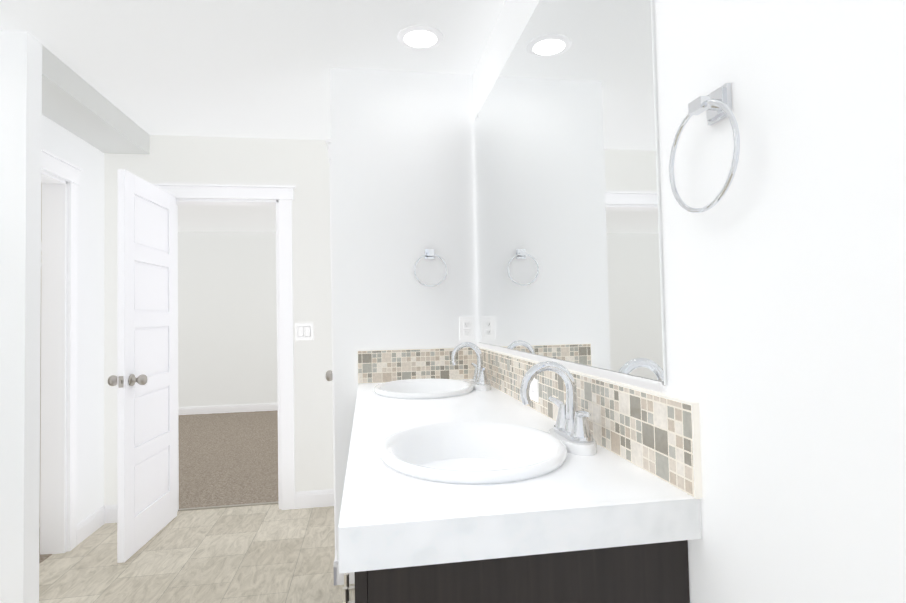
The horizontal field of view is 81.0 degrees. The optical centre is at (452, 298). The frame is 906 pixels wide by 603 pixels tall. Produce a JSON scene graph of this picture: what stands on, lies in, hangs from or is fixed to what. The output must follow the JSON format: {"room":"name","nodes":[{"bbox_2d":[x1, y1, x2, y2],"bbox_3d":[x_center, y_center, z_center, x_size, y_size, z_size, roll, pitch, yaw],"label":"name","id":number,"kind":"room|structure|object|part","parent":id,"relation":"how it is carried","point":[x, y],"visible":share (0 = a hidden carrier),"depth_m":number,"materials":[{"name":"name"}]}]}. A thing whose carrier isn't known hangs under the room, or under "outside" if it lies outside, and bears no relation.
{"room":"bathroom","nodes":[
{"label":"bathroom","id":0,"kind":"room"},
{"bbox_2d":[0,30,41,602],"bbox_3d":[-2.311,0.134,2.130,1.120,2.470,0.104,-1,-2,-9],"label":"wall","id":1,"kind":"structure","parent":0,"point":[20,167],"depth_m":2.18,"materials":[{"name":"white paint"}]},
{"bbox_2d":[42,115,103,524],"bbox_3d":[-2.183,0.153,2.788,0.120,2.470,1.156,-1,-2,-9],"label":"wall","id":2,"kind":"structure","parent":0,"point":[62,142],"depth_m":3.18,"materials":[{"name":"white paint"}]},
{"bbox_2d":[40,147,82,554],"bbox_3d":[-2.143,0.308,2.665,0.156,2.149,0.748,-1,-2,-9],"label":"door frame","id":3,"kind":"structure","parent":2,"relation":"attached to","point":[58,532],"depth_m":2.93,"materials":[{"name":"white wood"}]},
{"bbox_2d":[77,505,108,544],"bbox_3d":[-2.157,1.349,3.161,0.014,0.105,0.340,-1,-2,-9],"label":"baseboard","id":4,"kind":"structure","parent":2,"relation":"attached to","point":[93,522],"depth_m":3.16,"materials":[{"name":"white wood"}]},
{"bbox_2d":[42,45,149,154],"bbox_3d":[-2.016,-1.019,2.859,0.270,0.130,1.156,-1,-2,-9],"label":"soffit","id":5,"kind":"structure","parent":0,"point":[74,103],"depth_m":2.81,"materials":[{"name":"white paint"}]},
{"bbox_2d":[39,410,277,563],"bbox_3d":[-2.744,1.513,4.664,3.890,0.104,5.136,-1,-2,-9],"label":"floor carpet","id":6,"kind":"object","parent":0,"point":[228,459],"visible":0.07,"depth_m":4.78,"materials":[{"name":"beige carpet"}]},
{"bbox_2d":[39,135,333,526],"bbox_3d":[-2.128,0.175,3.447,4.200,2.470,0.132,-1,-2,-9],"label":"wall","id":7,"kind":"structure","parent":0,"point":[303,166],"depth_m":3.55,"materials":[{"name":"white paint"}]},
{"bbox_2d":[108,169,176,562],"bbox_3d":[-1.769,0.352,3.093,0.191,2.052,0.662,-1,-2,-6],"label":"bathroom door","id":8,"kind":"structure","parent":7,"relation":"in","point":[145,380],"depth_m":3.01,"materials":[{"name":"white wood"}]},
{"bbox_3d":[-1.734,0.436,2.766,0.025,0.060,0.010,-1,-2,-6],"label":"latch handle","id":9,"kind":"part","parent":8,"relation":"part of","materials":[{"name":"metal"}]},
{"bbox_3d":[-1.742,0.439,2.841,0.191,0.066,0.066,-1,-2,-6],"label":"knob","id":10,"kind":"part","parent":8,"relation":"part of","materials":[{"name":"grey metal"}]},
{"bbox_2d":[151,183,294,511],"bbox_3d":[-1.505,0.327,3.543,0.915,2.147,0.202,-1,-2,-9],"label":"door frame","id":11,"kind":"structure","parent":7,"relation":"attached to","point":[280,196],"depth_m":3.52,"materials":[{"name":"white wood"}]},
{"bbox_2d":[178,502,278,510],"bbox_3d":[-1.492,1.397,3.565,0.661,0.008,0.020,-1,-2,-9],"label":"trim","id":12,"kind":"structure","parent":7,"relation":"attached to","point":[225,506],"depth_m":3.56,"materials":[{"name":"grey metal"}]},
{"bbox_2d":[295,323,312,340],"bbox_3d":[-0.998,0.224,3.558,0.116,0.116,0.008,-1,-2,-9],"label":"light switch","id":13,"kind":"object","parent":7,"relation":"attached to","point":[301,329],"visible":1,"depth_m":3.56,"materials":[{"name":"white plastic"}]},
{"bbox_2d":[295,489,333,508],"bbox_3d":[-0.881,1.335,3.532,0.330,0.105,0.014,-1,-2,-9],"label":"baseboard","id":14,"kind":"structure","parent":7,"relation":"attached to","point":[321,498],"depth_m":3.52,"materials":[{"name":"white wood"}]},
{"bbox_2d":[326,370,332,380],"bbox_3d":[-0.676,0.342,3.143,0.113,2.030,0.708,-1,-2,-9],"label":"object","id":15,"kind":"structure","parent":7,"relation":"in","point":[329,375],"depth_m":2.83,"materials":[{"name":"silver metal"}]},
{"bbox_2d":[325,139,335,552],"bbox_3d":[-0.636,0.287,3.152,0.136,2.162,0.968,-1,-2,-9],"label":"door frame","id":16,"kind":"structure","parent":7,"relation":"attached to","point":[328,142],"depth_m":2.69,"materials":[{"name":"white wood"}]},
{"bbox_2d":[39,504,354,602],"bbox_3d":[-1.118,1.366,1.296,2.930,0.100,4.610,-1,-2,-9],"label":"floor","id":17,"kind":"structure","parent":0,"point":[271,553],"depth_m":2.74,"materials":[{"name":"tile"}]},
{"bbox_2d":[342,419,689,602],"bbox_3d":[-0.020,0.873,1.717,0.606,0.867,1.738,-1,-2,-9],"label":"bathroom vanity","id":18,"kind":"object","parent":17,"relation":"on","point":[643,574],"depth_m":0.88,"materials":[{"name":"brown wood"}]},
{"bbox_2d":[338,382,701,577],"bbox_3d":[-0.020,0.405,1.715,0.592,0.067,1.778,-1,-2,-9],"label":"countertop","id":19,"kind":"structure","parent":18,"relation":"on","point":[451,525],"depth_m":0.87,"materials":[{"name":"white stone"}]},
{"bbox_2d":[370,374,505,401],"bbox_3d":[-0.086,0.459,2.266,0.500,0.180,0.504,-1,-2,-9],"label":"sink","id":20,"kind":"object","parent":19,"relation":"in","point":[385,389],"depth_m":2.32,"materials":[{"name":"white ceramic"}]},
{"bbox_2d":[450,342,489,381],"bbox_3d":[0.068,0.277,2.298,0.153,0.179,0.241,-1,-2,-9],"label":"faucet","id":21,"kind":"object","parent":19,"relation":"on","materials":[{"name":"silver metal"}]},
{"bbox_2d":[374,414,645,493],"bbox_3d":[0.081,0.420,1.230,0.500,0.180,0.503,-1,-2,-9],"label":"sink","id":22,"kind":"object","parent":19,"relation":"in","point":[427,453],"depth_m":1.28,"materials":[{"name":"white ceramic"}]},
{"bbox_2d":[526,376,538,402],"bbox_3d":[0.261,0.298,1.747,0.008,0.072,0.116,-1,-2,-9],"label":"outlet","id":23,"kind":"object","parent":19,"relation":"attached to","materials":[{"name":"white plastic"}]},
{"bbox_2d":[518,358,597,441],"bbox_3d":[0.235,0.239,1.262,0.153,0.179,0.241,-1,-2,-9],"label":"faucet","id":24,"kind":"object","parent":19,"relation":"on","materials":[{"name":"silver metal"}]},
{"bbox_2d":[178,232,277,406],"bbox_3d":[-3.188,0.328,7.301,4.130,2.470,0.120,-1,-2,-9],"label":"wall","id":25,"kind":"structure","parent":0,"point":[227,326],"depth_m":7.24,"materials":[{"name":"white paint"}]},
{"bbox_2d":[178,403,277,414],"bbox_3d":[-3.153,1.508,7.194,3.890,0.105,0.014,-1,-2,-9],"label":"baseboard","id":26,"kind":"structure","parent":25,"relation":"attached to","point":[266,406],"depth_m":7.20,"materials":[{"name":"white wood"}]},
{"bbox_2d":[0,0,504,231],"bbox_3d":[-2.243,-1.119,3.159,4.720,0.100,8.700,-1,-2,-9],"label":"ceiling","id":27,"kind":"structure","parent":0,"point":[237,68],"depth_m":2.43,"materials":[{"name":"white paint"}]},
{"bbox_2d":[397,25,442,49],"bbox_3d":[-0.143,-1.137,2.322,0.202,0.010,0.202,-1,-2,-9],"label":"recessed light","id":28,"kind":"object","parent":27,"relation":"in","point":[437,33],"visible":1,"depth_m":2.28,"materials":[{"name":"white"}]},
{"bbox_2d":[404,31,436,47],"bbox_3d":[-0.143,-1.138,2.322,0.144,0.007,0.144,-1,-2,-9],"label":"disc","id":29,"kind":"object","parent":28,"relation":"attached to","point":[420,39],"visible":1,"depth_m":2.32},
{"bbox_2d":[330,68,478,560],"bbox_3d":[-0.231,0.107,2.646,0.709,2.470,0.100,-1,-2,-9],"label":"wall","id":30,"kind":"structure","parent":0,"point":[403,170],"depth_m":2.61,"materials":[{"name":"white paint"}]},
{"bbox_2d":[414,249,446,286],"bbox_3d":[-0.112,-0.149,2.601,0.164,0.188,0.046,-1,-2,-9],"label":"towel ring","id":31,"kind":"object","parent":30,"relation":"attached to","point":[429,254],"visible":0.94,"depth_m":2.59,"materials":[{"name":"silver metal"}]},
{"bbox_2d":[459,317,473,340],"bbox_3d":[0.069,0.152,2.638,0.072,0.116,0.008,-1,-2,-9],"label":"outlet","id":32,"kind":"object","parent":30,"relation":"attached to","point":[467,333],"visible":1,"depth_m":2.63,"materials":[{"name":"white plastic"}]},
{"bbox_2d":[358,347,701,498],"bbox_3d":[-0.021,0.294,1.720,0.594,0.154,1.779,-1,-2,-9],"label":"backsplash","id":33,"kind":"structure","parent":30,"relation":"attached to","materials":[{"name":"tile"}]},
{"bbox_2d":[473,0,905,602],"bbox_3d":[0.370,0.056,1.523,0.120,2.470,4.730,-1,-2,-9],"label":"wall","id":34,"kind":"structure","parent":0,"point":[785,296],"depth_m":0.70,"materials":[{"name":"white paint"}]},
{"bbox_2d":[474,0,666,384],"bbox_3d":[0.251,-0.360,1.821,0.006,1.106,1.658,-1,-2,-9],"label":"mirror","id":35,"kind":"object","parent":34,"relation":"attached to","point":[568,231],"visible":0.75,"depth_m":1.38,"materials":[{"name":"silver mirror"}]},
{"bbox_2d":[477,113,666,391],"bbox_3d":[0.248,-0.358,1.820,0.010,1.126,1.658,-1,-2,-9],"label":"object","id":36,"kind":"object","parent":35,"relation":"attached to","point":[641,382],"visible":0.83,"depth_m":1.27,"materials":[{"name":"white"}]},
{"bbox_2d":[669,83,739,212],"bbox_3d":[0.395,-0.228,0.816,0.046,0.192,0.168,-1,-2,-9],"label":"towel ring","id":37,"kind":"object","parent":34,"relation":"attached to","point":[716,105],"visible":1,"depth_m":0.81,"materials":[{"name":"silver metal"}]}
]}

